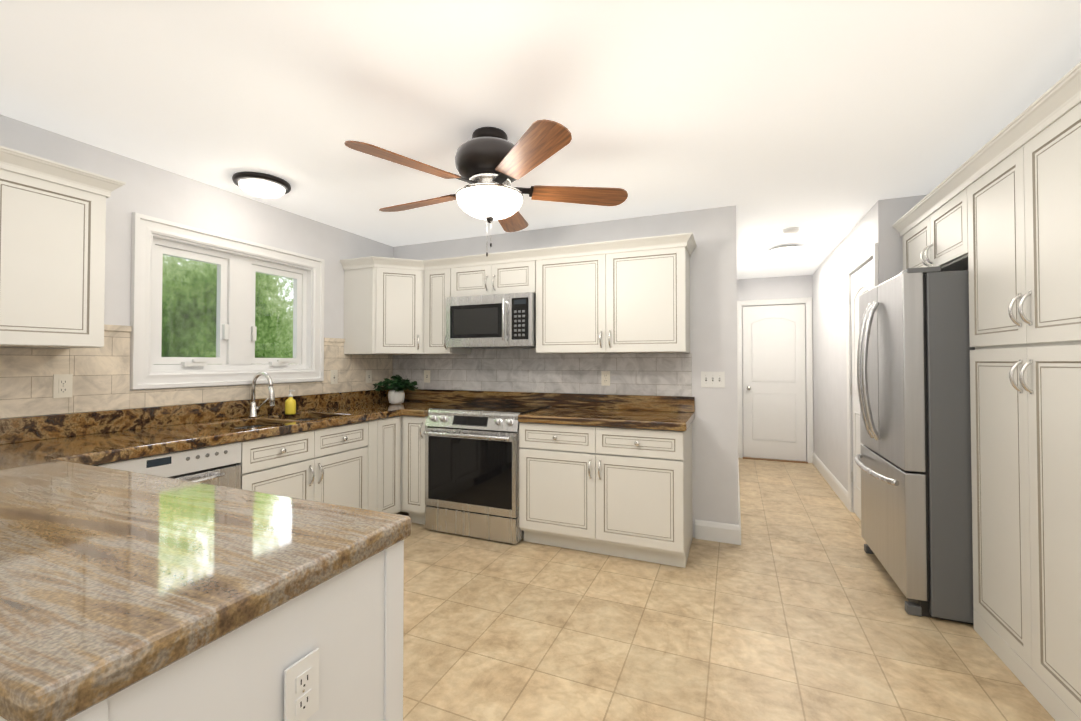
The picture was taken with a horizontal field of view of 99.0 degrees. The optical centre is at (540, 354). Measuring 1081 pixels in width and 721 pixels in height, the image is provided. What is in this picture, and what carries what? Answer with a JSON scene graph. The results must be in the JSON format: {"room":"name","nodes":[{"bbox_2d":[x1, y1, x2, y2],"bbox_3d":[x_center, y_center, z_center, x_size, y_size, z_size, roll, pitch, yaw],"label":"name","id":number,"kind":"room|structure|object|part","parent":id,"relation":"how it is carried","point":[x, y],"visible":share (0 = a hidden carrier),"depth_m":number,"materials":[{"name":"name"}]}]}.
{"room":"kitchen","nodes":[
{"label":"kitchen","id":0,"kind":"room"},
{"bbox_2d":[0,114,927,537],"bbox_3d":[0.179,0.117,2.213,5.060,2.420,9.740,0,-1,23],"label":"wall","id":1,"kind":"structure","parent":0,"point":[718,290],"depth_m":3.38,"materials":[{"name":"paint"}]},
{"bbox_2d":[0,146,125,347],"bbox_3d":[-2.348,-0.435,1.855,0.382,0.794,0.934,0,-1,23],"label":"upper cabinet","id":2,"kind":"object","parent":1,"relation":"attached to","point":[52,248],"visible":1,"depth_m":2.01,"materials":[{"name":"paint"}]},
{"bbox_2d":[0,324,391,418],"bbox_3d":[-2.077,0.076,2.961,0.019,0.454,3.329,0,-1,23],"label":"tile backsplash","id":3,"kind":"structure","parent":1,"relation":"attached to","point":[101,379],"depth_m":2.46,"materials":[{"name":"tile"}]},
{"bbox_2d":[53,374,72,397],"bbox_3d":[-2.358,0.155,2.281,0.008,0.115,0.070,0,-1,23],"label":"outlet","id":4,"kind":"object","parent":3,"relation":"attached to","point":[62,385],"visible":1,"depth_m":2.28,"materials":[{"name":"beige plastic"}]},
{"bbox_2d":[330,370,337,383],"bbox_3d":[-1.706,0.185,3.824,0.014,0.115,0.070,0,-1,23],"label":"light switch","id":5,"kind":"object","parent":3,"relation":"attached to","point":[333,376],"visible":1,"depth_m":3.82,"materials":[{"name":"beige plastic"}]},
{"bbox_2d":[366,370,371,382],"bbox_3d":[-1.553,0.199,4.188,0.014,0.115,0.070,0,-1,23],"label":"outlet","id":6,"kind":"object","parent":3,"relation":"attached to","point":[368,376],"visible":1,"depth_m":4.18,"materials":[{"name":"beige plastic"}]},
{"bbox_2d":[130,212,324,389],"bbox_3d":[-2.071,-0.287,3.166,0.175,0.984,1.284,0,-1,23],"label":"window","id":7,"kind":"structure","parent":1,"relation":"in","point":[237,360],"depth_m":3.06,"materials":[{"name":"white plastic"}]},
{"bbox_2d":[343,260,423,354],"bbox_3d":[-1.277,-0.370,4.104,0.613,0.735,0.613,0,-1,23],"label":"upper cabinet","id":8,"kind":"object","parent":1,"relation":"attached to","point":[384,301],"depth_m":3.88,"materials":[{"name":"paint"}]},
{"bbox_2d":[372,256,423,263],"bbox_3d":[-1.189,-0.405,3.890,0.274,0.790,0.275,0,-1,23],"label":"crown molding","id":9,"kind":"structure","parent":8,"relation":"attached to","point":[375,260],"depth_m":3.82,"materials":[{"name":"paint"}]},
{"bbox_2d":[424,264,470,354],"bbox_3d":[-0.813,-0.371,4.061,0.272,0.735,0.333,0,-1,23],"label":"upper cabinet","id":10,"kind":"object","parent":1,"relation":"attached to","point":[437,277],"depth_m":3.91,"materials":[{"name":"paint"}]},
{"bbox_2d":[452,260,491,296],"bbox_3d":[-0.509,-0.606,3.937,0.386,0.269,0.333,0,-1,23],"label":"upper cabinet","id":11,"kind":"object","parent":1,"relation":"attached to","point":[474,278],"depth_m":3.78,"materials":[{"name":"paint"}]},
{"bbox_2d":[492,256,535,293],"bbox_3d":[-0.153,-0.608,3.787,0.386,0.269,0.333,0,-1,23],"label":"upper cabinet","id":12,"kind":"object","parent":1,"relation":"attached to","point":[517,274],"depth_m":3.63,"materials":[{"name":"paint"}]},
{"bbox_2d":[446,292,535,347],"bbox_3d":[-0.355,-0.266,3.800,0.764,0.408,0.452,0,-1,23],"label":"microwave","id":13,"kind":"object","parent":12,"relation":"attached to","point":[507,320],"visible":1,"depth_m":3.63,"materials":[{"name":"silver metal"}]},
{"bbox_2d":[392,348,691,396],"bbox_3d":[-0.148,0.133,3.949,2.749,0.372,0.011,0,-1,23],"label":"tile backsplash","id":14,"kind":"structure","parent":1,"relation":"attached to","point":[522,369],"depth_m":3.85,"materials":[{"name":"tile"}]},
{"bbox_2d":[424,370,429,382],"bbox_3d":[-1.063,0.204,4.321,0.070,0.115,0.014,0,-1,23],"label":"outlet","id":15,"kind":"object","parent":14,"relation":"attached to","point":[426,376],"visible":1,"depth_m":4.32,"materials":[{"name":"beige plastic"}]},
{"bbox_2d":[601,371,609,385],"bbox_3d":[0.517,0.187,3.660,0.070,0.115,0.008,0,-1,23],"label":"electrical outlet","id":16,"kind":"object","parent":14,"relation":"attached to","point":[605,378],"visible":1,"depth_m":3.66,"materials":[{"name":"beige plastic"}]},
{"bbox_2d":[536,240,691,353],"bbox_3d":[0.536,-0.380,3.493,1.108,0.735,0.333,0,-1,23],"label":"upper cabinet","id":17,"kind":"object","parent":1,"relation":"attached to","point":[625,296],"depth_m":3.32,"materials":[{"name":"paint"}]},
{"bbox_2d":[701,371,724,387],"bbox_3d":[1.252,0.181,3.358,0.162,0.115,0.014,0,-1,23],"label":"light switch","id":18,"kind":"object","parent":1,"relation":"attached to","point":[712,379],"visible":1,"depth_m":3.36,"materials":[{"name":"white plastic"}]},
{"bbox_2d":[737,460,740,544],"bbox_3d":[2.035,1.300,4.750,0.016,0.135,3.228,0,-1,23],"label":"baseboard","id":19,"kind":"structure","parent":1,"relation":"attached to","point":[739,514],"depth_m":3.47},
{"bbox_2d":[737,297,813,462],"bbox_3d":[3.078,0.326,6.096,0.904,2.125,0.105,0,-1,23],"label":"hall door","id":20,"kind":"structure","parent":1,"relation":"in","point":[774,401],"depth_m":6.10,"materials":[{"name":"white wood"}]},
{"bbox_2d":[813,453,847,508],"bbox_3d":[3.094,1.304,4.971,0.016,0.135,2.000,0,-1,23],"label":"baseboard","id":21,"kind":"structure","parent":1,"relation":"attached to","point":[838,488],"depth_m":4.72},
{"bbox_2d":[846,243,877,519],"bbox_3d":[2.542,0.287,3.625,0.059,2.125,0.924,0,-1,23],"label":"closet door","id":22,"kind":"structure","parent":1,"relation":"in","point":[864,278],"depth_m":3.86,"materials":[{"name":"white wood"}]},
{"bbox_2d":[900,214,927,270],"bbox_3d":[2.658,-0.658,2.796,0.628,0.348,0.485,0,-1,23],"label":"upper cabinet","id":23,"kind":"object","parent":1,"relation":"attached to","point":[914,236],"depth_m":2.92,"materials":[{"name":"paint"}]},
{"bbox_2d":[924,186,963,271],"bbox_3d":[2.473,-0.665,2.358,0.628,0.348,0.465,0,-1,23],"label":"upper cabinet","id":24,"kind":"object","parent":1,"relation":"attached to","point":[943,220],"depth_m":2.51,"materials":[{"name":"paint"}]},
{"bbox_2d":[0,0,1080,278],"bbox_3d":[0.179,-1.132,2.232,5.060,0.080,9.740,0,-1,23],"label":"ceiling","id":25,"kind":"structure","parent":0,"point":[824,126],"depth_m":1.95,"materials":[{"name":"paint"}]},
{"bbox_2d":[232,171,290,197],"bbox_3d":[-1.738,-1.037,2.885,0.318,0.089,0.318,0,-1,23],"label":"light","id":26,"kind":"object","parent":25,"relation":"attached to","point":[261,185],"visible":1,"depth_m":2.81,"materials":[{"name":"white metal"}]},
{"bbox_2d":[344,119,627,255],"bbox_3d":[-0.289,-0.785,2.319,1.323,0.610,1.356,0,-1,23],"label":"ceiling fan","id":27,"kind":"object","parent":25,"relation":"hanging from","point":[492,164],"visible":1,"depth_m":2.16,"materials":[{"name":"brown wood"}]},
{"bbox_3d":[-0.534,-0.824,2.003,0.615,0.014,0.160,1,12,-45],"label":"blade","id":28,"kind":"part","parent":27,"relation":"part of","materials":[{"name":"brown wood"}]},
{"bbox_3d":[-0.611,-0.816,2.470,0.615,0.014,0.160,0,12,27],"label":"blade","id":29,"kind":"part","parent":27,"relation":"part of","materials":[{"name":"brown wood"}]},
{"bbox_3d":[-0.251,-0.785,2.288,0.344,0.610,0.344,0,-1,23],"label":"motor","id":30,"kind":"part","parent":27,"relation":"part of","materials":[{"name":"brown metal"}]},
{"bbox_3d":[-0.251,-0.726,2.287,0.326,0.099,0.326,0,-1,23],"label":"glass","id":31,"kind":"part","parent":27,"relation":"part of","materials":[{"name":"white glass"}]},
{"bbox_3d":[-0.190,-0.813,2.687,0.160,0.014,0.615,-13,-3,8],"label":"blade","id":32,"kind":"part","parent":27,"relation":"part of","materials":[{"name":"brown wood"}]},
{"bbox_3d":[-0.067,-0.825,1.931,0.160,0.014,0.615,15,-8,-26],"label":"blade","id":33,"kind":"part","parent":27,"relation":"part of","materials":[{"name":"brown wood"}]},
{"bbox_3d":[0.146,-0.818,2.354,0.615,0.014,0.160,0,-14,-9],"label":"blade","id":34,"kind":"part","parent":27,"relation":"part of","materials":[{"name":"brown wood"}]},
{"bbox_2d":[769,245,802,260],"bbox_3d":[2.407,-0.988,4.537,0.298,0.134,0.298,0,-1,23],"label":"light","id":35,"kind":"object","parent":25,"relation":"attached to","point":[785,253],"visible":1,"depth_m":4.45,"materials":[{"name":"white glass"}]},
{"bbox_2d":[783,227,798,234],"bbox_3d":[2.125,-1.048,3.918,0.124,0.033,0.124,0,-1,23],"label":"smoke detector","id":36,"kind":"object","parent":25,"relation":"attached to","point":[790,230],"visible":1,"depth_m":3.88,"materials":[{"name":"white plastic"}]},
{"bbox_2d":[396,457,1054,720],"bbox_3d":[0.179,1.357,2.193,5.060,0.060,9.740,0,-1,23],"label":"floor","id":37,"kind":"structure","parent":0,"point":[791,607],"depth_m":2.19,"materials":[{"name":"tile"}]},
{"bbox_2d":[94,442,240,488],"bbox_3d":[-1.960,0.896,2.292,0.638,0.863,0.604,0,-1,23],"label":"dishwasher","id":38,"kind":"object","parent":37,"relation":"on","point":[218,465],"visible":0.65,"depth_m":2.27,"materials":[{"name":"silver metal"}]},
{"bbox_2d":[0,540,403,720],"bbox_3d":[-0.652,0.873,0.909,0.430,0.868,0.643,0,-1,23],"label":"base cabinet","id":39,"kind":"object","parent":37,"relation":"on","point":[348,623],"visible":0.23,"depth_m":0.84,"materials":[{"name":"paint"}]},
{"bbox_2d":[284,648,318,720],"bbox_3d":[-0.435,0.616,0.847,0.008,0.115,0.070,0,-1,23],"label":"outlet","id":40,"kind":"object","parent":39,"relation":"attached to","point":[301,689],"visible":1,"depth_m":0.84,"materials":[{"name":"white plastic"}]},
{"bbox_2d":[92,416,400,513],"bbox_3d":[-1.650,0.907,3.126,0.666,0.867,2.668,0,-1,23],"label":"base cabinet","id":41,"kind":"object","parent":37,"relation":"on","point":[357,465],"visible":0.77,"depth_m":3.06,"materials":[{"name":"paint"}]},
{"bbox_2d":[0,389,694,720],"bbox_3d":[-0.796,0.379,2.417,2.799,0.166,3.329,0,-1,23],"label":"countertop","id":42,"kind":"structure","parent":41,"relation":"on","point":[113,582],"depth_m":1.00,"materials":[{"name":"stone"}]},
{"bbox_2d":[248,372,274,416],"bbox_3d":[-1.857,0.268,3.107,0.231,0.306,0.092,0,-1,23],"label":"faucet","id":43,"kind":"object","parent":42,"relation":"on","point":[254,408],"visible":1,"depth_m":3.10,"materials":[{"name":"silver metal"}]},
{"bbox_2d":[237,419,313,428],"bbox_3d":[-1.694,0.558,3.015,0.432,0.172,0.792,0,-1,23],"label":"sink","id":44,"kind":"object","parent":42,"relation":"in","point":[262,426],"visible":0.1,"depth_m":3.06,"materials":[{"name":"silver metal"}]},
{"bbox_2d":[285,390,295,414],"bbox_3d":[-1.784,0.338,3.295,0.070,0.172,0.070,0,-1,23],"label":"soap bottle","id":45,"kind":"object","parent":42,"relation":"on","point":[290,405],"visible":0.98,"depth_m":3.27,"materials":[{"name":"yellow plastic"}]},
{"bbox_2d":[372,375,417,403],"bbox_3d":[-1.277,0.308,4.109,0.429,0.257,0.353,0,-1,23],"label":"plant","id":46,"kind":"object","parent":42,"relation":"on","point":[398,386],"visible":1,"depth_m":4.06,"materials":[{"name":"green plant"}]},
{"bbox_2d":[401,416,426,524],"bbox_3d":[-0.882,0.920,3.909,0.256,0.868,0.628,0,-1,23],"label":"base cabinet","id":47,"kind":"object","parent":37,"relation":"on","point":[412,427],"depth_m":3.63,"materials":[{"name":"paint"}]},
{"bbox_2d":[423,402,549,543],"bbox_3d":[-0.418,0.884,3.656,0.790,0.930,0.696,0,-1,23],"label":"range","id":48,"kind":"object","parent":37,"relation":"on","point":[471,469],"visible":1,"depth_m":3.39,"materials":[{"name":"silver metal"}]},
{"bbox_2d":[519,422,596,552],"bbox_3d":[0.226,0.913,3.443,0.560,0.868,0.628,0,-1,23],"label":"base cabinet","id":49,"kind":"object","parent":37,"relation":"on","point":[558,462],"depth_m":3.16,"materials":[{"name":"paint"}]},
{"bbox_2d":[597,423,692,567],"bbox_3d":[0.741,0.909,3.226,0.558,0.868,0.628,0,-1,23],"label":"base cabinet","id":50,"kind":"object","parent":37,"relation":"on","point":[620,492],"depth_m":2.94,"materials":[{"name":"paint"}]},
{"bbox_2d":[743,457,807,462],"bbox_3d":[3.064,1.382,6.047,0.760,0.012,0.052,0,-1,23],"label":"threshold","id":51,"kind":"object","parent":37,"relation":"on","point":[774,460],"visible":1,"depth_m":6.03,"materials":[{"name":"brown wood"}]},
{"bbox_2d":[854,266,974,624],"bbox_3d":[2.382,0.447,2.633,0.948,1.772,0.910,0,-1,23],"label":"refrigerator","id":52,"kind":"object","parent":37,"relation":"on","point":[913,380],"visible":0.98,"depth_m":2.34,"materials":[{"name":"grey metal"}]},
{"bbox_2d":[960,86,1080,720],"bbox_3d":[2.197,0.234,1.687,0.628,2.167,0.960,0,-1,23],"label":"tall cabinet","id":53,"kind":"object","parent":37,"relation":"on","point":[998,216],"depth_m":1.79,"materials":[{"name":"paint"}]},
{"label":"outside","id":54,"kind":"structure","parent":0,"visible":0},
{"bbox_2d":[153,255,292,364],"bbox_3d":[-5.046,-0.642,4.130,0.050,6.000,10.500,0,-1,23],"label":"window panes","id":55,"kind":"structure","parent":54,"point":[200,327],"depth_m":5.88,"materials":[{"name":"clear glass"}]}
]}

